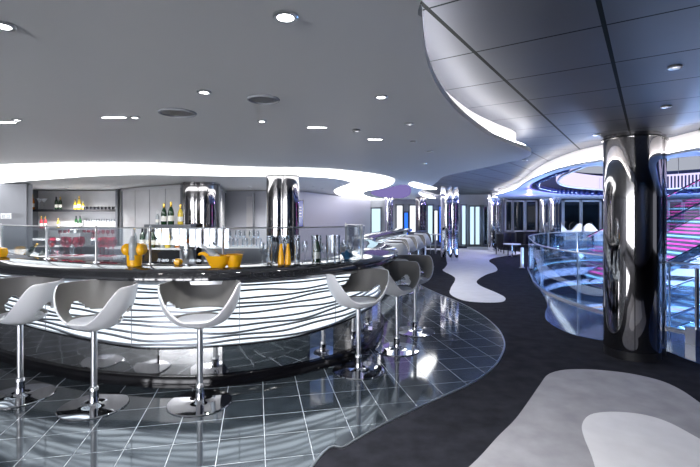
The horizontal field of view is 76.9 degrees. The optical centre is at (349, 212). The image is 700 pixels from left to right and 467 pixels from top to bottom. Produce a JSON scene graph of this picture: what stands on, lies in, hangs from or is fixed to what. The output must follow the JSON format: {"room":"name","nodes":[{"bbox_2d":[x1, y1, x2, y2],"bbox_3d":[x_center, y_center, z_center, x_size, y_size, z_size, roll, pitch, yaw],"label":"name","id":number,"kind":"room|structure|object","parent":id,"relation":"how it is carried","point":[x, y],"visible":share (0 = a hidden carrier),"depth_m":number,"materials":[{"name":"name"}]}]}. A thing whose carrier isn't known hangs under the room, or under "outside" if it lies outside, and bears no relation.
{"room":"ship interior","nodes":[
{"label":"ship interior","id":0,"kind":"room"},
{"bbox_2d":[0,183,26,224],"bbox_3d":[-7.506,0.471,8.950,1.555,2.158,0.120,0,0,-27],"label":"wall","id":1,"kind":"structure","parent":0,"point":[13,197],"depth_m":9.15,"materials":[{"name":"grey paint"}]},
{"bbox_2d":[0,213,11,218],"bbox_3d":[-6.918,0.061,8.867,0.190,0.110,0.018,0,0,-14],"label":"wall switch plate","id":2,"kind":"object","parent":1,"relation":"attached to","point":[2,215],"visible":1,"depth_m":8.86,"materials":[{"name":"white plastic"}]},
{"bbox_2d":[27,184,32,225],"bbox_3d":[-7.916,0.471,10.730,0.120,2.158,3.519,0,0,-39],"label":"wall","id":3,"kind":"structure","parent":0,"point":[29,186],"depth_m":9.38,"materials":[{"name":"grey paint"}]},
{"bbox_2d":[226,191,266,244],"bbox_3d":[-3.575,0.471,12.300,4.128,2.158,0.120,0,0,11],"label":"wall","id":4,"kind":"structure","parent":0,"point":[235,200],"depth_m":12.11,"materials":[{"name":"grey paint"}]},
{"bbox_2d":[246,197,251,244],"bbox_3d":[-3.056,0.550,12.180,0.803,2.000,0.060,0,0,14],"label":"door","id":5,"kind":"structure","parent":4,"relation":"in","point":[248,199],"depth_m":12.08,"materials":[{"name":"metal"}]},
{"bbox_2d":[253,193,254,244],"bbox_3d":[-2.608,0.500,11.950,0.041,2.100,0.060,0,0,0],"label":"trim","id":6,"kind":"structure","parent":4,"relation":"attached to","point":[253,193],"depth_m":11.94,"materials":[{"name":"grey metal"}]},
{"bbox_2d":[0,280,503,466],"bbox_3d":[-4.448,1.547,10.500,12.904,0.006,23.000,0,0,0],"label":"floor tiles","id":7,"kind":"structure","parent":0,"point":[290,421],"depth_m":3.41,"materials":[{"name":"tile"}]},
{"bbox_2d":[0,276,64,408],"bbox_3d":[-2.765,1.057,3.743,0.647,0.972,0.570,0,0,28],"label":"bar stool","id":8,"kind":"object","parent":7,"relation":"on","point":[33,292],"visible":0.89,"depth_m":3.69,"materials":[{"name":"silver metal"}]},
{"bbox_2d":[33,189,119,226],"bbox_3d":[-7.296,0.463,11.693,2.448,2.175,0.605,0,0,0],"label":"shelf unit","id":9,"kind":"object","parent":7,"relation":"on","point":[66,215],"visible":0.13,"depth_m":11.96,"materials":[{"name":"metal"}]},
{"bbox_2d":[53,280,137,420],"bbox_3d":[-2.037,1.058,3.553,0.647,0.971,0.568,0,0,16],"label":"bar stool","id":10,"kind":"object","parent":7,"relation":"on","point":[114,298],"visible":0.99,"depth_m":3.51,"materials":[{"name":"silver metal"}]},
{"bbox_2d":[120,184,182,244],"bbox_3d":[-4.597,0.470,10.167,2.794,2.160,0.100,0,0,38],"label":"panel","id":11,"kind":"object","parent":7,"relation":"on","point":[139,207],"visible":0.43,"depth_m":10.30,"materials":[{"name":"metal"}]},
{"bbox_2d":[142,224,197,263],"bbox_3d":[-3.463,0.885,8.300,0.990,1.330,0.540,0,0,9],"label":"cabinet","id":12,"kind":"object","parent":7,"relation":"on","point":[161,255],"visible":0.33,"depth_m":8.10,"materials":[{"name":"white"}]},
{"bbox_2d":[161,203,166,224],"bbox_3d":[-3.552,0.019,8.420,0.107,0.402,0.107,0,0,0],"label":"bottle","id":13,"kind":"object","parent":12,"relation":"on","point":[163,212],"visible":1,"depth_m":8.38,"materials":[{"name":"green glass"}]},
{"bbox_2d":[168,202,173,224],"bbox_3d":[-3.419,0.003,8.420,0.116,0.435,0.116,0,0,0],"label":"bottle","id":14,"kind":"object","parent":12,"relation":"on","point":[170,211],"visible":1,"depth_m":8.38,"materials":[{"name":"green glass"}]},
{"bbox_2d":[178,204,182,224],"bbox_3d":[-3.238,0.027,8.420,0.103,0.386,0.103,0,0,0],"label":"bottle","id":15,"kind":"object","parent":12,"relation":"on","point":[180,212],"visible":1,"depth_m":8.38,"materials":[{"name":"yellow glass"}]},
{"bbox_2d":[157,280,240,416],"bbox_3d":[-1.224,1.058,3.619,0.647,0.971,0.569,0,0,-6],"label":"bar stool","id":16,"kind":"object","parent":7,"relation":"on","point":[201,401],"visible":0.94,"depth_m":3.59,"materials":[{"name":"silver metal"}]},
{"bbox_2d":[182,182,216,263],"bbox_3d":[-3.095,0.460,9.100,0.700,2.180,0.489,0,0,0],"label":"column","id":17,"kind":"structure","parent":7,"relation":"on","point":[199,198],"depth_m":8.88,"materials":[{"name":"silver metal"}]},
{"bbox_2d":[0,228,411,387],"bbox_3d":[-0.711,1.025,8.344,11.153,1.050,7.427,0,0,-35],"label":"bar counter","id":18,"kind":"object","parent":7,"relation":"on","point":[286,321],"depth_m":4.05,"materials":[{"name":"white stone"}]},
{"bbox_2d":[0,247,8,256],"bbox_3d":[-3.957,0.445,5.005,0.138,0.110,0.133,0,0,0],"label":"bowl","id":19,"kind":"object","parent":18,"relation":"on","point":[4,252],"visible":1,"depth_m":4.98,"materials":[{"name":"orange plastic"}]},
{"bbox_2d":[121,243,147,266],"bbox_3d":[-2.037,0.393,4.183,0.227,0.213,0.184,0,0,-6],"label":"bucket","id":20,"kind":"object","parent":18,"relation":"on","point":[141,249],"visible":0.75,"depth_m":4.11,"materials":[{"name":"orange plastic"}]},
{"bbox_2d":[128,229,136,259],"bbox_3d":[-2.030,0.295,4.125,0.076,0.290,0.076,0,0,0],"label":"bottle","id":21,"kind":"object","parent":20,"relation":"in","point":[132,245],"visible":0.98,"depth_m":4.10,"materials":[{"name":"grey metal"}]},
{"bbox_2d":[151,229,154,247],"bbox_3d":[-3.641,0.456,8.130,0.098,0.368,0.098,0,0,0],"label":"bottle","id":22,"kind":"object","parent":18,"relation":"on","point":[152,233],"visible":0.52,"depth_m":8.10,"materials":[{"name":"green glass"}]},
{"bbox_2d":[160,229,164,247],"bbox_3d":[-3.456,0.471,8.130,0.090,0.339,0.090,0,0,0],"label":"bottle","id":23,"kind":"object","parent":18,"relation":"on","point":[162,237],"visible":1,"depth_m":8.10,"materials":[{"name":"grey glass"}]},
{"bbox_2d":[165,229,169,247],"bbox_3d":[-3.364,0.451,8.130,0.101,0.379,0.101,0,0,0],"label":"bottle","id":24,"kind":"object","parent":18,"relation":"on","point":[167,235],"visible":0.77,"depth_m":8.09,"materials":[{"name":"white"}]},
{"bbox_2d":[175,229,179,247],"bbox_3d":[-3.179,0.465,8.130,0.093,0.349,0.093,0,0,0],"label":"bottle","id":25,"kind":"object","parent":18,"relation":"on","point":[177,237],"visible":0.89,"depth_m":8.10,"materials":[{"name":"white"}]},
{"bbox_2d":[0,223,364,264],"bbox_3d":[-2.558,0.311,5.098,5.475,0.378,1.573,0,0,6],"label":"glass screen","id":26,"kind":"object","parent":18,"relation":"on","point":[95,243],"visible":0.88,"depth_m":4.64,"materials":[{"name":"clear glass"}]},
{"bbox_2d":[0,228,411,281],"bbox_3d":[-0.711,0.537,8.344,11.153,0.075,7.427,0,0,-35],"label":"countertop","id":27,"kind":"structure","parent":18,"relation":"on","point":[377,254],"depth_m":4.05,"materials":[{"name":"black stone"}]},
{"bbox_2d":[198,251,229,267],"bbox_3d":[-1.241,0.427,4.054,0.312,0.146,0.188,0,0,0],"label":"bowl","id":28,"kind":"object","parent":18,"relation":"on","point":[221,261],"visible":0.96,"depth_m":3.99,"materials":[{"name":"orange plastic"}]},
{"bbox_2d":[202,244,219,255],"bbox_3d":[-1.257,0.382,4.050,0.207,0.189,0.064,0,0,0],"label":"bottle","id":29,"kind":"object","parent":28,"relation":"in","point":[210,252],"visible":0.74,"depth_m":4.03,"materials":[{"name":"grey"}]},
{"bbox_2d":[225,253,242,266],"bbox_3d":[-1.076,0.442,4.101,0.165,0.117,0.166,0,0,0],"label":"bowl","id":30,"kind":"object","parent":18,"relation":"on","point":[235,259],"visible":0.92,"depth_m":4.04,"materials":[{"name":"orange plastic"}]},
{"bbox_2d":[267,235,272,263],"bbox_3d":[-0.787,0.360,4.340,0.066,0.280,0.088,0,0,0],"label":"glass cylinder","id":31,"kind":"object","parent":18,"relation":"on","point":[267,235],"visible":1,"depth_m":4.31,"materials":[{"name":"clear glass"}]},
{"bbox_2d":[278,239,283,264],"bbox_3d":[-0.673,0.378,4.300,0.062,0.245,0.062,0,0,0],"label":"bottle","id":32,"kind":"object","parent":18,"relation":"on","point":[280,256],"visible":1,"depth_m":4.28,"materials":[{"name":"orange glass"}]},
{"bbox_2d":[285,239,290,264],"bbox_3d":[-0.605,0.378,4.300,0.062,0.245,0.062,0,0,0],"label":"bottle","id":33,"kind":"object","parent":18,"relation":"on","point":[287,256],"visible":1,"depth_m":4.28,"materials":[{"name":"orange glass"}]},
{"bbox_2d":[294,235,299,263],"bbox_3d":[-0.522,0.360,4.340,0.066,0.280,0.088,0,0,0],"label":"glass cylinder","id":34,"kind":"object","parent":18,"relation":"on","point":[294,235],"visible":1,"depth_m":4.32,"materials":[{"name":"clear glass"}]},
{"bbox_2d":[311,235,321,263],"bbox_3d":[-0.330,0.360,4.340,0.104,0.280,0.088,0,0,0],"label":"glass cylinder","id":35,"kind":"object","parent":18,"relation":"on","point":[311,235],"visible":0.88,"depth_m":4.32,"materials":[{"name":"clear glass"}]},
{"bbox_2d":[313,235,319,262],"bbox_3d":[-0.325,0.351,4.340,0.073,0.274,0.073,0,0,0],"label":"bottle","id":36,"kind":"object","parent":35,"relation":"in","point":[316,250],"visible":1,"depth_m":4.31,"materials":[{"name":"green glass"}]},
{"bbox_2d":[326,235,335,263],"bbox_3d":[-0.187,0.360,4.340,0.104,0.280,0.088,0,0,0],"label":"glass cylinder","id":37,"kind":"object","parent":18,"relation":"on","point":[326,235],"visible":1,"depth_m":4.33,"materials":[{"name":"clear glass"}]},
{"bbox_2d":[217,184,225,244],"bbox_3d":[-3.108,0.470,10.652,0.100,2.160,2.653,0,0,-13],"label":"panel","id":38,"kind":"object","parent":7,"relation":"on","point":[221,192],"visible":0.5,"depth_m":10.03,"materials":[{"name":"metal"}]},
{"bbox_2d":[200,245,266,263],"bbox_3d":[-2.184,1.095,8.600,1.280,0.910,0.540,0,0,0],"label":"countertop","id":39,"kind":"structure","parent":7,"relation":"on","point":[252,254],"depth_m":8.35,"materials":[{"name":"grey metal"}]},
{"bbox_2d":[206,224,211,246],"bbox_3d":[-2.657,0.423,8.300,0.116,0.435,0.116,0,0,0],"label":"bottle","id":40,"kind":"object","parent":39,"relation":"on","point":[208,233],"visible":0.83,"depth_m":8.26,"materials":[{"name":"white glass"}]},
{"bbox_2d":[266,174,299,261],"bbox_3d":[-1.080,0.460,7.100,0.551,2.180,0.386,0,0,0],"label":"column","id":41,"kind":"structure","parent":7,"relation":"on","point":[282,189],"depth_m":6.93,"materials":[{"name":"silver metal"}]},
{"bbox_2d":[326,268,389,379],"bbox_3d":[0.069,1.057,4.354,0.647,0.972,0.570,0,0,-27],"label":"bar stool","id":42,"kind":"object","parent":7,"relation":"on","point":[365,280],"visible":0.93,"depth_m":4.31,"materials":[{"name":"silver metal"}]},
{"bbox_2d":[385,197,392,229],"bbox_3d":[1.503,0.460,17.000,0.340,2.180,0.245,0,0,-11],"label":"column","id":43,"kind":"structure","parent":7,"relation":"on","point":[388,200],"depth_m":16.88,"materials":[{"name":"silver metal"}]},
{"bbox_2d":[374,261,420,356],"bbox_3d":[0.510,1.057,5.012,0.647,0.972,0.570,0,0,-44],"label":"bar stool","id":44,"kind":"object","parent":7,"relation":"on","point":[397,270],"visible":0.81,"depth_m":4.99,"materials":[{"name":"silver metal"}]},
{"bbox_2d":[386,239,409,285],"bbox_3d":[1.070,1.058,9.508,0.568,0.971,0.647,0,0,15],"label":"bar stool","id":45,"kind":"object","parent":7,"relation":"on","point":[387,240],"visible":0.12,"depth_m":9.66,"materials":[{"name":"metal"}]},
{"bbox_2d":[384,241,412,293],"bbox_3d":[0.949,1.058,8.604,0.568,0.971,0.647,0,0,8],"label":"bar stool","id":46,"kind":"object","parent":7,"relation":"on","point":[402,248],"visible":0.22,"depth_m":8.32,"materials":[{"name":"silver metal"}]},
{"bbox_2d":[396,236,417,276],"bbox_3d":[1.391,1.058,10.509,0.568,0.971,0.647,0,0,17],"label":"bar stool","id":47,"kind":"object","parent":7,"relation":"on","point":[412,241],"visible":0.56,"depth_m":10.35,"materials":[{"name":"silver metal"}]},
{"bbox_2d":[310,284,504,466],"bbox_3d":[1.149,1.546,10.336,2.732,0.009,23.175,0,0,7],"label":"trim","id":48,"kind":"structure","parent":7,"relation":"attached to","point":[497,362],"depth_m":3.46,"materials":[{"name":"silver metal"}]},
{"bbox_2d":[394,255,434,336],"bbox_3d":[0.822,1.057,5.763,0.570,0.972,0.647,0,0,37],"label":"bar stool","id":49,"kind":"object","parent":7,"relation":"on","point":[425,262],"visible":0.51,"depth_m":5.74,"materials":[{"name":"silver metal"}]},
{"bbox_3d":[-3.582,1.090,6.052,5.004,0.920,3.433,0,0,0],"label":"countertop","id":50,"kind":"structure","parent":7,"relation":"on","visible":0},
{"bbox_2d":[179,242,195,263],"bbox_3d":[-1.745,0.475,4.750,0.180,0.310,0.180,0,0,0],"label":"ice bucket","id":51,"kind":"object","parent":50,"relation":"on","point":[187,250],"visible":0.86,"depth_m":4.68,"materials":[{"name":"silver metal"}]},
{"bbox_2d":[299,191,370,259],"bbox_3d":[-0.333,0.471,16.050,0.120,2.158,8.650,0,0,16],"label":"wall","id":52,"kind":"structure","parent":0,"point":[320,210],"depth_m":14.65,"materials":[{"name":"grey paint"}]},
{"bbox_2d":[299,200,303,226],"bbox_3d":[-1.341,0.013,11.826,0.190,0.729,0.058,0,0,0],"label":"wall screen","id":53,"kind":"object","parent":52,"relation":"attached to","point":[301,202],"visible":0.61,"depth_m":11.80,"materials":[{"name":"purple"}]},
{"bbox_2d":[498,130,699,193],"bbox_3d":[6.561,-0.755,9.064,8.795,0.190,20.114,0,0,-19],"label":"trim","id":54,"kind":"structure","parent":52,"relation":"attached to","point":[691,139],"depth_m":5.79,"materials":[{"name":"white"}]},
{"bbox_2d":[0,0,699,198],"bbox_3d":[3.500,-0.650,7.500,28.800,0.040,25.800,0,0,0],"label":"ceiling","id":55,"kind":"structure","parent":0,"point":[67,65],"depth_m":2.36,"materials":[{"name":"white paint"}]},
{"bbox_2d":[0,20,16,31],"bbox_3d":[-1.157,-0.624,1.470,0.075,0.012,0.075,0,0,0],"label":"recessed light","id":56,"kind":"object","parent":55,"relation":"in","point":[4,26],"visible":1,"depth_m":1.48,"materials":[{"name":"white glass"}]},
{"bbox_2d":[157,108,196,117],"bbox_3d":[-1.076,-0.624,2.751,0.233,0.013,0.233,0,0,0],"label":"ceiling vent","id":57,"kind":"object","parent":55,"relation":"in","point":[171,112],"visible":1,"depth_m":2.73,"materials":[{"name":"grey metal"}]},
{"bbox_2d":[0,163,393,199],"bbox_3d":[-0.055,-0.620,13.487,9.525,0.019,17.792,0,0,43],"label":"ceiling light","id":58,"kind":"object","parent":55,"relation":"attached to","point":[361,182],"visible":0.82,"depth_m":6.48,"materials":[{"name":"plastic"}]},
{"bbox_2d":[196,89,210,94],"bbox_3d":[-0.754,-0.624,2.277,0.075,0.012,0.075,0,0,0],"label":"recessed light","id":59,"kind":"object","parent":55,"relation":"in","point":[201,91],"visible":1,"depth_m":2.27,"materials":[{"name":"white glass"}]},
{"bbox_2d":[247,94,279,104],"bbox_3d":[-0.476,-0.624,2.426,0.180,0.013,0.180,0,0,0],"label":"ceiling vent","id":60,"kind":"object","parent":55,"relation":"in","point":[258,98],"visible":1,"depth_m":2.41,"materials":[{"name":"grey metal"}]},
{"bbox_2d":[272,10,297,23],"bbox_3d":[-0.205,-0.624,1.403,0.082,0.012,0.082,0,0,0],"label":"recessed light","id":61,"kind":"object","parent":55,"relation":"in","point":[281,16],"visible":1,"depth_m":1.40,"materials":[{"name":"white glass"}]},
{"bbox_2d":[371,185,410,197],"bbox_3d":[1.312,-0.624,14.151,1.239,0.011,8.710,0,0,7],"label":"ceiling","id":62,"kind":"structure","parent":55,"relation":"attached to","point":[399,191],"depth_m":13.29,"materials":[{"name":"purple paint"}]},
{"bbox_2d":[409,182,436,189],"bbox_3d":[1.644,-0.620,10.252,0.409,0.019,2.651,0,0,22],"label":"ceiling light","id":63,"kind":"object","parent":55,"relation":"attached to","point":[413,184],"visible":0.98,"depth_m":10.15,"materials":[{"name":"glass"}]},
{"bbox_2d":[556,167,602,189],"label":"chandelier","id":64,"kind":"object","parent":55,"relation":"hanging from","point":[571,178],"depth_m":14.34,"materials":[{"name":"white"}]},
{"bbox_2d":[530,169,699,194],"bbox_3d":[8.258,-1.055,9.785,7.875,0.790,13.236,0,0,23],"label":"trim","id":65,"kind":"structure","parent":55,"relation":"attached to","point":[551,182],"depth_m":14.93,"materials":[{"name":"blue"}]},
{"bbox_2d":[314,247,699,466],"bbox_3d":[3.500,1.720,10.250,29.000,0.359,31.500,0,0,0],"label":"floor","id":66,"kind":"structure","parent":0,"point":[455,429],"depth_m":3.46,"materials":[{"name":"grey carpet"}]},
{"bbox_2d":[406,234,425,272],"bbox_3d":[1.751,1.058,11.510,0.568,0.971,0.647,0,0,19],"label":"bar stool","id":67,"kind":"object","parent":66,"relation":"on","point":[420,238],"visible":0.64,"depth_m":11.38,"materials":[{"name":"silver metal"}]},
{"bbox_2d":[415,197,426,251],"bbox_3d":[2.817,0.460,17.500,0.440,2.180,0.317,0,0,-11],"label":"column","id":68,"kind":"structure","parent":66,"relation":"on","point":[420,202],"depth_m":17.36,"materials":[{"name":"silver metal"}]},
{"bbox_2d":[414,233,431,267],"bbox_3d":[2.120,1.058,12.608,0.568,0.971,0.647,0,0,16],"label":"bar stool","id":69,"kind":"object","parent":66,"relation":"on","point":[427,236],"visible":0.55,"depth_m":12.40,"materials":[{"name":"silver metal"}]},
{"bbox_2d":[427,247,519,302],"bbox_3d":[3.759,1.541,13.850,5.936,0.004,12.509,0,0,0],"label":"path","id":70,"kind":"object","parent":66,"relation":"on","point":[473,264],"visible":0.86,"depth_m":11.60,"materials":[{"name":"grey carpet"}]},
{"bbox_2d":[440,186,458,261],"bbox_3d":[3.205,0.350,14.200,0.600,2.400,0.372,0,0,-17],"label":"column","id":71,"kind":"structure","parent":70,"relation":"on","point":[449,195],"depth_m":14.05,"materials":[{"name":"silver metal"}]},
{"bbox_2d":[487,192,501,250],"bbox_3d":[5.959,0.350,18.200,0.600,2.400,0.372,0,0,-17],"label":"column","id":72,"kind":"structure","parent":70,"relation":"on","point":[494,204],"depth_m":18.04,"materials":[{"name":"silver metal"}]},
{"bbox_2d":[494,233,517,254],"bbox_3d":[5.777,1.150,16.423,0.720,0.800,0.660,0,0,-40],"label":"armchair","id":73,"kind":"object","parent":70,"relation":"on","point":[501,238],"visible":0.98,"depth_m":16.36,"materials":[{"name":"black"}]},
{"bbox_2d":[497,232,515,251],"bbox_3d":[6.207,1.150,17.470,0.720,0.800,0.660,0,0,8],"label":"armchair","id":74,"kind":"object","parent":70,"relation":"on","point":[514,233],"visible":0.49,"depth_m":17.21,"materials":[{"name":"black"}]},
{"bbox_2d":[503,243,520,256],"bbox_3d":[5.732,1.320,15.600,0.600,0.460,0.600,0,0,0],"label":"table","id":75,"kind":"object","parent":66,"relation":"on","point":[511,244],"visible":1,"depth_m":15.57,"materials":[{"name":"white"}]},
{"bbox_2d":[519,247,524,267],"bbox_3d":[4.847,1.260,12.428,0.160,0.580,0.160,0,0,0],"label":"post","id":76,"kind":"object","parent":66,"relation":"on","point":[521,248],"visible":1,"depth_m":12.39,"materials":[{"name":"white metal"}]},
{"bbox_2d":[521,234,532,247],"bbox_3d":[6.554,1.150,15.719,0.660,0.800,0.720,0,0,-38],"label":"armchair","id":77,"kind":"object","parent":66,"relation":"on","point":[525,236],"visible":0.17,"depth_m":15.87,"materials":[{"name":"black"}]},
{"bbox_2d":[539,198,547,232],"bbox_3d":[8.401,0.460,19.000,0.500,2.180,0.360,0,0,-11],"label":"column","id":78,"kind":"structure","parent":66,"relation":"on","point":[543,202],"depth_m":18.84,"materials":[{"name":"silver metal"}]},
{"bbox_2d":[548,197,561,232],"bbox_3d":[8.135,0.460,17.500,0.500,2.180,0.360,0,0,-11],"label":"column","id":79,"kind":"structure","parent":66,"relation":"on","point":[554,203],"depth_m":17.34,"materials":[{"name":"silver metal"}]},
{"bbox_2d":[562,224,581,231],"bbox_3d":[9.061,0.970,18.060,1.150,1.060,0.820,0,0,0],"label":"curved sofa","id":80,"kind":"object","parent":66,"relation":"on","point":[578,227],"visible":0.25,"depth_m":18.35,"materials":[{"name":"white"}]},
{"bbox_2d":[583,224,602,249],"bbox_3d":[10.326,0.970,18.060,1.150,1.060,0.820,0,0,0],"label":"curved sofa","id":81,"kind":"object","parent":66,"relation":"on","point":[598,240],"visible":0.41,"depth_m":18.35,"materials":[{"name":"white fabric"}]},
{"bbox_2d":[527,231,699,331],"bbox_3d":[8.576,1.099,9.911,9.633,0.903,11.614,0,0,0],"label":"glass balustrade","id":82,"kind":"object","parent":66,"relation":"on","point":[565,266],"visible":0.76,"depth_m":7.90,"materials":[{"name":"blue glass"}]},
{"bbox_2d":[540,290,699,363],"bbox_3d":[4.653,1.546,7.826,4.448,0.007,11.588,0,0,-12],"label":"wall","id":83,"kind":"structure","parent":66,"relation":"on","point":[570,318],"depth_m":6.10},
{"bbox_2d":[685,268,699,345],"bbox_3d":[4.075,1.097,5.178,0.160,0.895,0.160,0,0,0],"label":"steel newel","id":84,"kind":"object","parent":83,"relation":"on","point":[692,334],"visible":1,"depth_m":5.16,"materials":[{"name":"grey metal"}]},
{"bbox_2d":[601,131,668,362],"bbox_3d":[3.160,0.350,4.900,0.801,2.400,0.577,0,0,-43],"label":"column","id":85,"kind":"structure","parent":66,"relation":"on","point":[634,162],"depth_m":4.61,"materials":[{"name":"silver metal"}]},
{"bbox_2d":[586,179,699,273],"bbox_3d":[7.675,0.139,9.950,3.949,3.058,1.550,0,0,0],"label":"staircase","id":86,"kind":"structure","parent":66,"relation":"on","point":[678,233],"depth_m":9.76,"materials":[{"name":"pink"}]},
{"bbox_2d":[371,195,699,246],"bbox_3d":[8.500,0.350,20.400,19.000,2.400,0.120,0,0,0],"label":"wall","id":87,"kind":"structure","parent":0,"point":[481,200],"depth_m":20.34,"materials":[{"name":"grey paint"}]},
{"bbox_2d":[371,207,381,231],"bbox_3d":[1.196,0.460,20.250,0.530,1.450,0.080,0,0,0],"label":"window","id":88,"kind":"structure","parent":87,"relation":"attached to","point":[376,212],"depth_m":20.27,"materials":[{"name":"white glass"}]},
{"bbox_2d":[395,204,403,227],"bbox_3d":[2.276,0.437,20.250,0.392,1.680,0.080,0,0,0],"label":"window","id":89,"kind":"structure","parent":87,"relation":"in","point":[399,208],"depth_m":20.27,"materials":[{"name":"white glass"}]},
{"bbox_2d":[403,211,408,234],"bbox_3d":[2.575,0.506,20.250,0.300,1.174,0.080,0,0,0],"label":"window","id":90,"kind":"structure","parent":87,"relation":"in","point":[406,221],"depth_m":20.27,"materials":[{"name":"blue glass"}]},
{"bbox_2d":[408,204,414,233],"bbox_3d":[2.874,0.437,20.250,0.392,1.680,0.080,0,0,0],"label":"window","id":91,"kind":"structure","parent":87,"relation":"in","point":[411,207],"depth_m":20.27,"materials":[{"name":"white glass"}]},
{"bbox_2d":[427,204,433,243],"bbox_3d":[3.679,0.506,20.250,0.346,1.818,0.080,0,0,0],"label":"window","id":92,"kind":"structure","parent":87,"relation":"in","point":[430,207],"depth_m":20.27,"materials":[{"name":"white glass"}]},
{"bbox_2d":[433,209,438,241],"bbox_3d":[3.943,0.575,20.250,0.277,1.496,0.080,0,0,0],"label":"window","id":93,"kind":"structure","parent":87,"relation":"in","point":[436,218],"depth_m":20.22,"materials":[{"name":"white glass"}]},
{"bbox_2d":[460,204,466,245],"bbox_3d":[5.220,0.552,20.250,0.300,1.909,0.080,0,0,0],"label":"window","id":94,"kind":"structure","parent":87,"relation":"in","point":[463,207],"depth_m":20.23,"materials":[{"name":"white glass"}]},
{"bbox_2d":[418,92,515,197],"bbox_3d":[1.593,-0.760,7.616,1.738,0.180,26.042,0,0,6],"label":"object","id":95,"kind":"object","parent":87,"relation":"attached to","point":[503,131],"depth_m":4.09,"materials":[{"name":"white"}]},
{"bbox_2d":[468,205,480,245],"bbox_3d":[5.725,0.575,20.250,0.576,1.864,0.080,0,0,0],"label":"window","id":96,"kind":"structure","parent":87,"relation":"in","point":[474,211],"depth_m":20.24,"materials":[{"name":"white glass"}]},
{"bbox_2d":[482,205,486,245],"bbox_3d":[6.231,0.575,20.250,0.300,1.864,0.080,0,0,0],"label":"window","id":97,"kind":"structure","parent":87,"relation":"in","point":[484,207],"depth_m":20.27,"materials":[{"name":"black glass"}]},
{"bbox_2d":[504,200,512,231],"bbox_3d":[7.289,0.138,20.250,0.392,1.450,0.080,0,0,0],"label":"window","id":98,"kind":"structure","parent":87,"relation":"in","point":[507,203],"depth_m":20.27,"materials":[{"name":"black glass"}]},
{"bbox_2d":[512,200,524,231],"bbox_3d":[7.737,0.138,20.250,0.599,1.450,0.080,0,0,0],"label":"window","id":99,"kind":"structure","parent":87,"relation":"in","point":[518,206],"depth_m":20.27,"materials":[{"name":"black glass"}]},
{"bbox_2d":[525,200,536,231],"bbox_3d":[8.300,0.138,20.250,0.576,1.450,0.080,0,0,0],"label":"window","id":100,"kind":"structure","parent":87,"relation":"in","point":[530,205],"depth_m":20.27,"materials":[{"name":"black glass"}]},
{"bbox_2d":[563,200,580,230],"bbox_3d":[10.186,0.138,20.250,0.852,1.450,0.080,0,0,0],"label":"window","id":101,"kind":"structure","parent":87,"relation":"in","point":[571,208],"depth_m":20.27,"materials":[{"name":"black glass"}]},
{"bbox_2d":[581,200,601,230],"bbox_3d":[11.060,0.138,20.250,0.944,1.450,0.080,0,0,0],"label":"window","id":102,"kind":"structure","parent":87,"relation":"in","point":[591,210],"depth_m":20.27,"materials":[{"name":"black glass"}]},
{"bbox_2d":[667,200,683,229],"bbox_3d":[14.946,0.138,20.250,0.714,1.450,0.080,0,0,0],"label":"window","id":103,"kind":"structure","parent":87,"relation":"in","point":[674,207],"depth_m":20.27,"materials":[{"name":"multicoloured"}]},
{"bbox_2d":[683,200,699,222],"bbox_3d":[15.704,0.138,20.250,0.852,1.450,0.080,0,0,0],"label":"window","id":104,"kind":"structure","parent":87,"relation":"in","point":[694,212],"depth_m":20.27,"materials":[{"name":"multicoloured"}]},
{"bbox_2d":[420,0,699,194],"bbox_3d":[3.500,-0.900,10.250,29.000,0.100,31.500,0,0,0],"label":"ceiling panels","id":105,"kind":"object","parent":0,"point":[557,74],"visible":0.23,"depth_m":2.59,"materials":[{"name":"metal"}]},
{"bbox_2d":[667,65,682,69],"bbox_3d":[1.886,-0.844,2.559,0.075,0.012,0.075,0,0,0],"label":"recessed light","id":106,"kind":"object","parent":105,"relation":"attached to","point":[674,67],"visible":1,"depth_m":2.56,"materials":[{"name":"white glass"}]},
{"bbox_2d":[667,275,699,326],"bbox_3d":[8.575,3.380,9.911,12.756,2.940,14.737,0,0,0],"label":"wall","id":107,"kind":"structure","parent":0,"point":[688,292],"depth_m":16.31,"materials":[{"name":"blue glass"}]},
{"bbox_2d":[667,260,699,276],"bbox_3d":[8.576,1.860,9.911,9.537,0.580,11.518,0,0,0],"label":"trim","id":108,"kind":"structure","parent":107,"relation":"attached to","point":[678,272],"depth_m":14.97,"materials":[{"name":"grey"}]},
{"bbox_2d":[667,305,699,313],"bbox_3d":[8.576,3.230,9.911,8.737,0.200,10.719,0,0,0],"label":"trim","id":109,"kind":"structure","parent":107,"relation":"attached to","point":[674,307],"depth_m":14.74,"materials":[{"name":"grey"}]},
{"bbox_2d":[667,280,699,285],"bbox_3d":[8.576,2.350,9.911,9.097,0.120,11.079,0,0,0],"label":"trim","id":110,"kind":"structure","parent":107,"relation":"attached to","point":[672,281],"depth_m":14.81,"materials":[{"name":"grey"}]},
{"bbox_2d":[667,297,699,307],"bbox_3d":[8.575,3.225,9.911,12.656,0.150,14.637,0,0,0],"label":"floor","id":111,"kind":"structure","parent":0,"point":[683,302],"depth_m":15.52,"materials":[{"name":"blue glass"}]},
{"bbox_2d":[667,276,699,329],"bbox_3d":[7.100,1.941,8.600,4.276,2.664,1.250,0,0,0],"label":"staircase","id":112,"kind":"structure","parent":111,"relation":"on","point":[691,323],"depth_m":9.16,"materials":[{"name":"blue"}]},
{"bbox_3d":[9.000,-3.050,10.000,18.000,0.100,16.000,0,0,0],"label":"ceiling","id":113,"kind":"structure","parent":0,"visible":0},
{"bbox_2d":[667,157,699,188],"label":"chandelier","id":114,"kind":"object","parent":113,"relation":"hanging from","point":[698,173],"depth_m":14.47,"materials":[{"name":"white"}]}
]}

